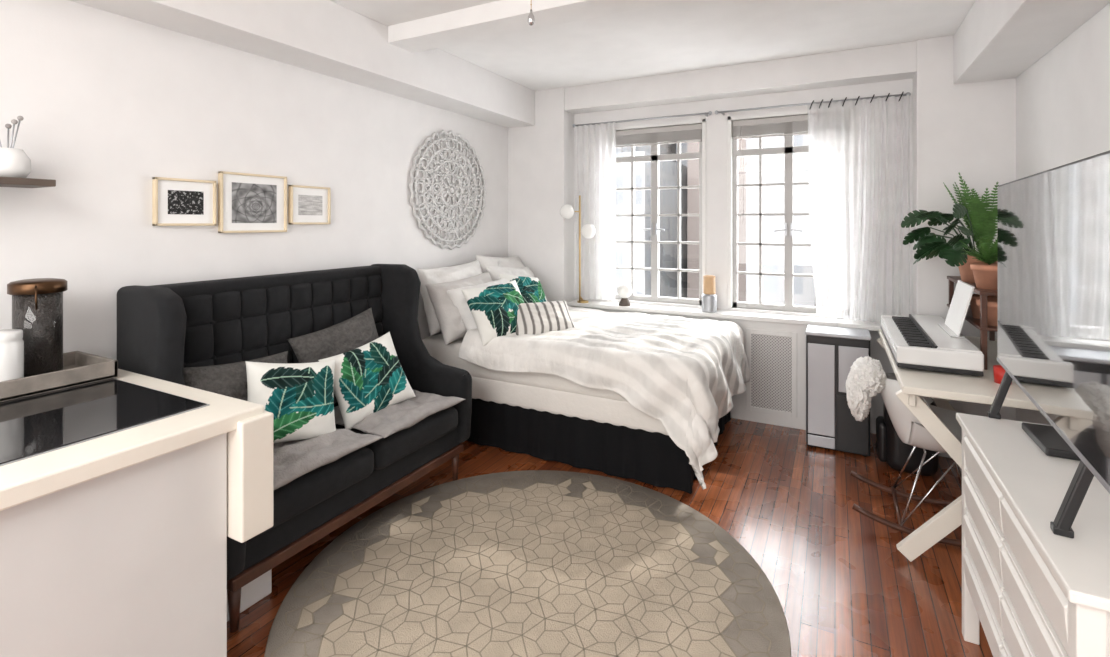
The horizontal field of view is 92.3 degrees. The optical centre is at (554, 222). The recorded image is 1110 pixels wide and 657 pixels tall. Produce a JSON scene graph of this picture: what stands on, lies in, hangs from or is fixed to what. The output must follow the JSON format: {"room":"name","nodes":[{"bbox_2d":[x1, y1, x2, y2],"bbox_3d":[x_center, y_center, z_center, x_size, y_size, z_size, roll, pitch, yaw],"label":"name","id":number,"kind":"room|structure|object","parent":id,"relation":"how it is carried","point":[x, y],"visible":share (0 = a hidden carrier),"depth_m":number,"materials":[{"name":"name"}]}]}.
{"room":"studio apartment","nodes":[
{"label":"studio apartment","id":0,"kind":"room"},
{"bbox_2d":[0,0,507,359],"bbox_3d":[-1.876,0.150,2.341,0.100,2.700,7.000,0,0,28],"label":"wall","id":1,"kind":"structure","parent":0,"point":[109,103],"depth_m":2.46,"materials":[{"name":"paint"}]},
{"bbox_2d":[0,177,55,187],"bbox_3d":[-2.064,-0.108,1.661,0.200,0.097,0.720,0,0,28],"label":"wall shelf","id":2,"kind":"object","parent":1,"relation":"attached to","point":[4,181],"visible":1,"depth_m":1.88,"materials":[{"name":"brown wood"}]},
{"bbox_2d":[0,116,30,177],"bbox_3d":[-1.944,-0.273,1.891,0.124,0.229,0.124,0,0,28],"label":"vase","id":3,"kind":"object","parent":2,"relation":"on","point":[14,162],"visible":0.94,"depth_m":1.88,"materials":[{"name":"white ceramic"}]},
{"bbox_2d":[152,177,215,225],"bbox_3d":[-1.725,-0.096,2.490,0.027,0.218,0.265,0,0,28],"label":"framed print","id":4,"kind":"object","parent":1,"relation":"attached to","point":[175,201],"visible":1,"depth_m":2.48,"materials":[{"name":"white paper"}]},
{"bbox_2d":[218,171,286,232],"bbox_3d":[-1.570,-0.102,2.785,0.027,0.305,0.357,0,0,28],"label":"framed print","id":5,"kind":"object","parent":1,"relation":"attached to","point":[247,203],"visible":1,"depth_m":2.76,"materials":[{"name":"white paper"}]},
{"bbox_2d":[69,0,534,127],"bbox_3d":[-1.797,-1.042,2.074,0.290,0.315,6.400,0,0,28],"label":"ceiling beam","id":6,"kind":"structure","parent":1,"relation":"attached to","point":[326,37],"depth_m":2.96,"materials":[{"name":"paint"}]},
{"bbox_2d":[289,185,330,223],"bbox_3d":[-1.415,-0.102,3.081,0.027,0.220,0.260,0,0,28],"label":"framed print","id":7,"kind":"object","parent":1,"relation":"attached to","point":[307,204],"visible":1,"depth_m":3.07,"materials":[{"name":"white paper"}]},
{"bbox_2d":[409,130,485,249],"bbox_3d":[-0.819,-0.260,4.214,0.026,0.946,0.946,0,0,28],"label":"wall medallion","id":8,"kind":"object","parent":1,"relation":"attached to","point":[434,218],"visible":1,"depth_m":4.17,"materials":[{"name":"white wood"}]},
{"bbox_2d":[227,418,992,656],"bbox_3d":[-0.203,1.550,1.462,3.880,0.100,7.000,0,0,28],"label":"floor","id":9,"kind":"structure","parent":0,"point":[840,579],"depth_m":2.53,"materials":[{"name":"brown wood"}]},
{"bbox_2d":[0,369,272,656],"bbox_3d":[-1.806,1.037,1.158,1.105,0.926,1.810,0,0,28],"label":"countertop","id":10,"kind":"structure","parent":9,"relation":"on","point":[122,497],"depth_m":1.45,"materials":[{"name":"beige laminate"}]},
{"bbox_2d":[0,351,117,401],"bbox_3d":[-1.894,0.541,1.814,0.320,0.063,0.550,0,0,28],"label":"serving tray","id":11,"kind":"object","parent":10,"relation":"on","point":[79,368],"visible":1,"depth_m":1.86,"materials":[{"name":"grey wood"}]},
{"bbox_2d":[0,329,23,381],"bbox_3d":[-1.830,0.458,1.752,0.120,0.203,0.120,0,0,28],"label":"ceramic canister","id":12,"kind":"object","parent":11,"relation":"on","point":[11,340],"visible":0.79,"depth_m":1.74,"materials":[{"name":"white ceramic"}]},
{"bbox_2d":[7,278,67,376],"bbox_3d":[-1.854,0.380,1.911,0.156,0.358,0.156,0,0,5],"label":"coffee canister","id":13,"kind":"object","parent":11,"relation":"on","point":[37,304],"visible":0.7,"depth_m":1.87,"materials":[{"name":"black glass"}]},
{"bbox_2d":[227,569,271,621],"bbox_3d":[-1.322,1.425,2.129,0.300,0.150,0.240,0,0,28],"label":"storage box","id":14,"kind":"object","parent":9,"relation":"on","point":[259,588],"visible":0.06,"depth_m":2.10,"materials":[{"name":"white plastic"}]},
{"bbox_2d":[117,264,471,632],"bbox_3d":[-1.157,0.880,2.680,0.779,1.240,1.450,0,0,28],"label":"sofa","id":15,"kind":"object","parent":9,"relation":"on","point":[164,330],"visible":0.41,"depth_m":2.53,"materials":[{"name":"grey fabric"}]},
{"bbox_2d":[273,429,382,490],"bbox_3d":[-1.179,1.004,2.336,0.540,0.102,0.620,0,0,28],"label":"seat pad","id":16,"kind":"object","parent":15,"relation":"on","point":[294,459],"visible":0.44,"depth_m":2.27,"materials":[{"name":"grey fabric"}]},
{"bbox_2d":[183,351,287,400],"bbox_3d":[-1.411,0.790,2.390,0.210,0.382,0.510,0,0,35],"label":"knit pillow","id":17,"kind":"object","parent":16,"relation":"on","point":[230,379],"visible":0.34,"depth_m":2.30,"materials":[{"name":"grey fabric"}]},
{"bbox_2d":[245,360,335,442],"bbox_3d":[-1.184,0.805,2.405,0.446,0.396,0.212,0,0,-43],"label":"print pillow","id":18,"kind":"object","parent":16,"relation":"on","point":[299,396],"visible":0.84,"depth_m":2.36,"materials":[{"name":"fabric"}]},
{"bbox_2d":[334,390,464,437],"bbox_3d":[-0.886,1.003,2.872,0.540,0.117,0.620,0,0,28],"label":"seat pad","id":19,"kind":"object","parent":15,"relation":"on","point":[385,422],"visible":0.56,"depth_m":2.72,"materials":[{"name":"grey fabric"}]},
{"bbox_2d":[287,308,378,403],"bbox_3d":[-1.151,0.740,2.909,0.204,0.500,0.569,0,0,35],"label":"knit pillow","id":20,"kind":"object","parent":19,"relation":"on","point":[359,330],"visible":0.39,"depth_m":2.84,"materials":[{"name":"grey fabric"}]},
{"bbox_2d":[318,332,415,429],"bbox_3d":[-0.966,0.810,2.767,0.211,0.427,0.463,0,0,42],"label":"print pillow","id":21,"kind":"object","parent":19,"relation":"on","point":[369,378],"visible":0.95,"depth_m":2.70,"materials":[{"name":"fabric"}]},
{"bbox_2d":[264,470,790,656],"bbox_3d":[-0.094,1.494,2.229,1.980,0.010,1.980,0,0,28],"label":"round rug","id":22,"kind":"object","parent":9,"relation":"on","point":[526,563],"visible":1,"depth_m":2.22,"materials":[{"name":"beige carpet"}]},
{"bbox_2d":[422,333,730,493],"bbox_3d":[0.169,1.165,3.932,1.962,0.670,1.262,0,0,28],"label":"bed","id":23,"kind":"object","parent":9,"relation":"on","point":[549,417],"visible":0.4,"depth_m":3.28,"materials":[{"name":"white fabric"}]},
{"bbox_2d":[416,260,481,335],"bbox_3d":[-0.744,0.540,4.006,0.284,0.488,0.690,0,0,29],"label":"bed pillow","id":24,"kind":"object","parent":23,"relation":"on","point":[458,272],"visible":0.34,"depth_m":3.80,"materials":[{"name":"white fabric"}]},
{"bbox_2d":[425,271,491,344],"bbox_3d":[-0.628,0.599,3.876,0.277,0.440,0.620,-30,-14,36],"label":"bed pillow","id":25,"kind":"object","parent":23,"relation":"on","point":[451,325],"depth_m":3.66,"materials":[{"name":"white fabric"}]},
{"bbox_2d":[447,278,509,330],"bbox_3d":[-0.459,0.609,3.855,0.600,0.420,0.253,-7,-31,-48],"label":"bed pillow","id":26,"kind":"object","parent":23,"relation":"on","point":[456,295],"depth_m":3.68,"materials":[{"name":"white fabric"}]},
{"bbox_2d":[475,255,524,272],"bbox_3d":[-0.446,0.510,4.572,0.293,0.511,0.714,0,0,25],"label":"bed pillow","id":27,"kind":"object","parent":23,"relation":"on","point":[484,261],"visible":0.17,"depth_m":4.48,"materials":[{"name":"white fabric"}]},
{"bbox_2d":[486,266,533,280],"bbox_3d":[-0.317,0.557,4.436,0.276,0.440,0.620,-29,-18,25],"label":"bed pillow","id":28,"kind":"object","parent":23,"relation":"on","point":[494,271],"depth_m":4.34,"materials":[{"name":"white fabric"}]},
{"bbox_2d":[459,306,749,489],"bbox_3d":[0.414,1.037,3.716,1.658,0.718,1.423,0,0,28],"label":"duvet","id":29,"kind":"object","parent":23,"relation":"on","point":[683,373],"visible":0.84,"depth_m":3.15,"materials":[{"name":"white fabric"}]},
{"bbox_2d":[461,280,523,345],"bbox_3d":[-0.374,0.600,3.630,0.461,0.380,0.276,0,0,-39],"label":"print pillow","id":30,"kind":"object","parent":29,"relation":"on","point":[494,308],"visible":0.85,"depth_m":3.54,"materials":[{"name":"fabric"}]},
{"bbox_2d":[499,274,546,302],"bbox_3d":[-0.222,0.580,4.138,0.265,0.382,0.461,0,0,44],"label":"print pillow","id":31,"kind":"object","parent":29,"relation":"on","point":[530,288],"visible":0.43,"depth_m":4.10,"materials":[{"name":"fabric"}]},
{"bbox_2d":[516,301,574,334],"bbox_3d":[-0.087,0.665,3.683,0.460,0.225,0.224,0,0,-24],"label":"striped lumbar pillow","id":32,"kind":"object","parent":29,"relation":"on","point":[539,317],"visible":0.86,"depth_m":3.62,"materials":[{"name":"fabric"}]},
{"bbox_2d":[567,299,880,429],"bbox_3d":[1.282,1.100,4.206,2.587,0.800,0.190,0,0,28],"label":"radiator cover","id":33,"kind":"object","parent":9,"relation":"on","point":[774,344],"visible":0.4,"depth_m":3.97,"materials":[{"name":"paint"}]},
{"bbox_2d":[560,195,595,302],"bbox_3d":[0.217,0.230,4.650,0.330,0.940,0.225,0,0,28],"label":"table lamp","id":34,"kind":"object","parent":33,"relation":"on","point":[567,211],"visible":1,"depth_m":4.62,"materials":[{"name":"gold metal"}]},
{"bbox_2d":[617,283,631,305],"bbox_3d":[0.592,0.605,4.524,0.132,0.191,0.132,0,0,28],"label":"table lamp","id":35,"kind":"object","parent":33,"relation":"on","point":[624,290],"visible":1,"depth_m":4.48,"materials":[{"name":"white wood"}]},
{"bbox_2d":[702,275,716,312],"bbox_3d":[1.221,0.557,4.216,0.120,0.285,0.120,0,0,28],"label":"candle","id":36,"kind":"object","parent":33,"relation":"on","point":[709,298],"visible":1,"depth_m":4.17,"materials":[{"name":"silver metal"}]},
{"bbox_2d":[805,324,870,456],"bbox_3d":[1.908,1.113,3.600,0.380,0.775,0.290,0,0,28],"label":"trash can","id":37,"kind":"object","parent":9,"relation":"on","point":[831,351],"visible":0.94,"depth_m":3.49,"materials":[{"name":"black plastic"}]},
{"bbox_2d":[850,373,964,546],"bbox_3d":[1.879,1.142,2.673,0.690,0.704,0.500,0,0,28],"label":"rocking chair","id":38,"kind":"object","parent":9,"relation":"on","point":[907,426],"visible":0.47,"depth_m":2.63,"materials":[{"name":"white plastic"}]},
{"bbox_2d":[845,356,886,421],"bbox_3d":[1.631,0.870,2.799,0.186,0.328,0.440,0,0,24],"label":"sheepskin throw","id":39,"kind":"object","parent":38,"relation":"on","point":[866,378],"visible":1,"depth_m":2.68,"materials":[{"name":"white fur"}]},
{"bbox_2d":[876,397,938,475],"bbox_3d":[2.145,1.246,3.256,0.310,0.507,0.240,0,0,28],"label":"trash can","id":40,"kind":"object","parent":9,"relation":"on","point":[890,449],"visible":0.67,"depth_m":3.18,"materials":[{"name":"black plastic"}]},
{"bbox_2d":[877,329,1038,561],"bbox_3d":[2.131,1.103,2.794,0.686,0.786,1.410,0,0,28],"label":"desk","id":41,"kind":"object","parent":9,"relation":"on","point":[942,387],"visible":0.41,"depth_m":2.33,"materials":[{"name":"beige laminate"}]},
{"bbox_2d":[881,314,983,375],"bbox_3d":[2.057,0.648,2.982,0.336,0.123,1.088,0,0,28],"label":"digital piano","id":42,"kind":"object","parent":41,"relation":"on","point":[915,341],"visible":1,"depth_m":2.58,"materials":[{"name":"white plastic"}]},
{"bbox_2d":[938,280,974,337],"bbox_3d":[2.165,0.454,2.884,0.101,0.264,0.380,0,0,28],"label":"book","id":43,"kind":"object","parent":42,"relation":"on","point":[963,292],"visible":1,"depth_m":2.84,"materials":[{"name":"white paper"}]},
{"bbox_2d":[947,276,997,369],"bbox_3d":[2.362,0.520,2.905,0.240,0.380,0.860,0,0,28],"label":"plant stand","id":44,"kind":"object","parent":41,"relation":"on","point":[981,324],"visible":0.41,"depth_m":2.58,"materials":[{"name":"brown wood"}]},
{"bbox_2d":[901,203,997,282],"bbox_3d":[2.213,0.111,3.051,0.394,0.439,0.441,0,0,-27],"label":"philodendron","id":45,"kind":"object","parent":44,"relation":"on","point":[927,244],"visible":0.93,"depth_m":3.01,"materials":[{"name":"plant"}]},
{"bbox_2d":[943,173,998,263],"bbox_3d":[2.486,0.015,3.175,0.290,0.631,0.303,0,0,28],"label":"fern","id":46,"kind":"object","parent":44,"relation":"on","point":[983,223],"visible":0.66,"depth_m":3.11,"materials":[{"name":"plant"}]},
{"bbox_2d":[959,237,997,289],"bbox_3d":[2.188,0.196,2.677,0.248,0.268,0.250,0,0,32],"label":"potted fern","id":47,"kind":"object","parent":44,"relation":"on","point":[985,275],"visible":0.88,"depth_m":2.66,"materials":[{"name":"orange ceramic"}]},
{"bbox_2d":[970,294,997,318],"bbox_3d":[2.275,0.445,2.826,0.139,0.120,0.139,0,0,28],"label":"terracotta pot","id":48,"kind":"object","parent":44,"relation":"on","point":[975,309],"visible":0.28,"depth_m":2.82,"materials":[{"name":"ceramic"}]},
{"bbox_2d":[976,299,997,325],"bbox_3d":[2.182,0.445,2.649,0.139,0.120,0.139,0,0,28],"label":"terracotta pot","id":49,"kind":"object","parent":44,"relation":"on","point":[992,303],"visible":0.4,"depth_m":2.61,"materials":[{"name":"ceramic"}]},
{"bbox_2d":[993,365,1011,384],"bbox_3d":[1.989,0.675,2.367,0.068,0.070,0.068,0,0,28],"label":"mug","id":50,"kind":"object","parent":41,"relation":"on","point":[998,370],"visible":0.47,"depth_m":2.36,"materials":[{"name":"ceramic"}]},
{"bbox_2d":[956,413,1109,656],"bbox_3d":[1.423,1.100,1.393,0.435,0.800,1.080,0,0,28],"label":"dresser","id":51,"kind":"object","parent":9,"relation":"on","point":[1033,591],"visible":1,"depth_m":1.38,"materials":[{"name":"white paint"}]},
{"bbox_2d":[987,150,1109,537],"bbox_3d":[1.439,0.277,1.510,0.220,0.844,1.200,0,0,31],"label":"flat-screen tv","id":52,"kind":"object","parent":51,"relation":"on","point":[1054,223],"visible":1,"depth_m":1.31,"materials":[{"name":"black plastic"}]},
{"bbox_2d":[329,0,975,90],"bbox_3d":[-0.203,-1.250,1.462,3.880,0.100,7.000,0,0,28],"label":"ceiling","id":53,"kind":"structure","parent":0,"point":[683,35],"depth_m":3.38,"materials":[{"name":"paint"}]},
{"bbox_2d":[528,4,534,25],"bbox_3d":[-0.090,-0.970,2.001,0.070,0.460,0.070,0,0,28],"label":"pull chain","id":54,"kind":"object","parent":53,"relation":"hanging from","point":[531,19],"visible":1,"depth_m":1.99,"materials":[{"name":"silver metal"}]},
{"bbox_2d":[388,0,680,52],"bbox_3d":[0.397,-1.149,2.627,3.080,0.103,0.220,0,0,28],"label":"ceiling beam","id":55,"kind":"structure","parent":53,"relation":"attached to","point":[501,17],"depth_m":2.94,"materials":[{"name":"paint"}]},
{"bbox_2d":[508,35,1015,433],"bbox_3d":[1.304,0.150,4.331,3.680,2.700,0.480,0,0,28],"label":"wall","id":56,"kind":"structure","parent":0,"point":[966,129],"depth_m":3.98,"materials":[{"name":"paint"}]},
{"bbox_2d":[572,111,711,127],"bbox_3d":[0.721,-0.875,4.554,1.232,0.032,0.106,0,0,28],"label":"curtain rod","id":57,"kind":"object","parent":56,"relation":"attached to","point":[710,112],"depth_m":4.47,"materials":[{"name":"metal"}]},
{"bbox_2d":[615,119,705,304],"bbox_3d":[0.861,-0.085,4.596,0.890,1.530,0.122,0,0,28],"label":"window","id":58,"kind":"structure","parent":56,"relation":"in","point":[655,157],"depth_m":4.56,"materials":[{"name":"paint"}]},
{"bbox_2d":[615,124,701,222],"bbox_3d":[0.849,-0.407,4.572,0.820,0.815,0.039,0,0,28],"label":"window blind","id":59,"kind":"object","parent":58,"relation":"attached to","point":[680,134],"visible":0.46,"depth_m":4.54,"materials":[{"name":"white fabric"}]},
{"bbox_2d":[728,107,854,315],"bbox_3d":[1.800,-0.085,4.103,0.890,1.530,0.122,0,0,28],"label":"window","id":60,"kind":"structure","parent":56,"relation":"in","point":[788,150],"depth_m":4.10,"materials":[{"name":"paint"}]},
{"bbox_2d":[733,111,849,138],"bbox_3d":[1.787,-0.407,4.079,0.820,0.815,0.039,0,0,28],"label":"window blind","id":61,"kind":"object","parent":60,"relation":"attached to","point":[764,127],"visible":0.97,"depth_m":4.09,"materials":[{"name":"white fabric"}]},
{"bbox_2d":[715,92,910,114],"bbox_3d":[1.855,-0.865,3.951,1.302,0.068,0.118,0,0,28],"label":"curtain rod","id":62,"kind":"object","parent":56,"relation":"attached to","point":[907,93],"visible":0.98,"depth_m":3.87,"materials":[{"name":"silver metal"}]},
{"bbox_2d":[574,122,615,300],"bbox_3d":[0.352,-0.100,4.705,0.398,1.540,0.060,0,0,28],"label":"curtain","id":63,"kind":"object","parent":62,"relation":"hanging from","point":[595,145],"visible":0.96,"depth_m":4.70,"materials":[{"name":"white fabric"}]},
{"bbox_2d":[807,99,860,317],"bbox_3d":[2.005,-0.095,3.836,0.340,1.550,0.052,0,0,33],"label":"curtain","id":64,"kind":"object","parent":62,"relation":"hanging from","point":[851,221],"visible":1,"depth_m":3.83,"materials":[{"name":"white fabric"}]},
{"bbox_2d":[849,95,909,322],"bbox_3d":[2.253,-0.090,3.705,0.361,1.560,0.066,0,0,33],"label":"curtain","id":65,"kind":"object","parent":62,"relation":"hanging from","point":[881,275],"visible":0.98,"depth_m":3.69,"materials":[{"name":"white fabric"}]},
{"bbox_2d":[939,452,950,457],"bbox_3d":[1.188,1.445,4.110,3.640,0.110,0.018,0,0,28],"label":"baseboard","id":66,"kind":"structure","parent":56,"relation":"attached to","point":[941,454],"depth_m":3.41,"materials":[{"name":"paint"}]},
{"bbox_2d":[1016,3,1109,424],"bbox_3d":[1.470,0.150,0.583,0.100,2.700,7.000,0,0,28],"label":"wall","id":67,"kind":"structure","parent":0,"point":[1063,99],"depth_m":2.57,"materials":[{"name":"paint"}]},
{"bbox_2d":[954,0,1109,83],"bbox_3d":[1.195,-1.042,0.502,0.310,0.315,6.400,0,0,28],"label":"ceiling beam","id":68,"kind":"structure","parent":67,"relation":"attached to","point":[996,39],"depth_m":2.63,"materials":[{"name":"paint"}]},
{"label":"outside","id":69,"kind":"structure","parent":0,"visible":0},
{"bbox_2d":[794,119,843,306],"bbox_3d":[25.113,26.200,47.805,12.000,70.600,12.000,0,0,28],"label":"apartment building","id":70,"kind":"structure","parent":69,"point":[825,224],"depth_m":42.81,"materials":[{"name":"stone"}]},
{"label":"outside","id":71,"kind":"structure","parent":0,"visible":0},
{"bbox_2d":[642,132,675,161],"bbox_3d":[9.103,23.700,63.558,9.000,75.600,11.000,0,0,28],"label":"apartment building","id":72,"kind":"structure","parent":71,"point":[670,148],"depth_m":62.21,"materials":[{"name":"stone"}]},
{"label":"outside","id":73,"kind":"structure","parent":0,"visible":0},
{"bbox_2d":[615,136,686,297],"bbox_3d":[6.828,27.700,39.338,3.500,67.600,12.000,0,0,28],"label":"apartment building","id":74,"kind":"structure","parent":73,"point":[668,169],"depth_m":34.05,"materials":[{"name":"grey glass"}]},
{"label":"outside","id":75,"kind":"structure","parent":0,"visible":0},
{"bbox_2d":[687,125,758,301],"bbox_3d":[15.539,26.200,45.492,4.800,70.600,15.000,0,0,28],"label":"apartment building","id":76,"kind":"structure","parent":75,"point":[692,147],"depth_m":39.62,"materials":[{"name":"brick"}]},
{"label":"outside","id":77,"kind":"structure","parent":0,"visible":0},
{"bbox_2d":[676,140,686,166],"bbox_3d":[22.982,21.700,64.174,13.000,79.600,15.000,0,0,28],"label":"apartment building","id":78,"kind":"structure","parent":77,"point":[683,145],"depth_m":60.15,"materials":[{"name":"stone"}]},
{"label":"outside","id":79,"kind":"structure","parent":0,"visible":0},
{"bbox_2d":[746,123,820,306],"bbox_3d":[14.485,27.700,33.056,3.300,67.600,12.000,0,0,28],"label":"apartment building","id":80,"kind":"structure","parent":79,"point":[773,165],"depth_m":27.82,"materials":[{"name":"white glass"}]},
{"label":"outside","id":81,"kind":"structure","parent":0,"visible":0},
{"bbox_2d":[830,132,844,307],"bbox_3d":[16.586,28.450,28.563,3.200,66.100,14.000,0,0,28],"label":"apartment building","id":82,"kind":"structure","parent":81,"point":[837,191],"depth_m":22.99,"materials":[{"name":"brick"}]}
]}

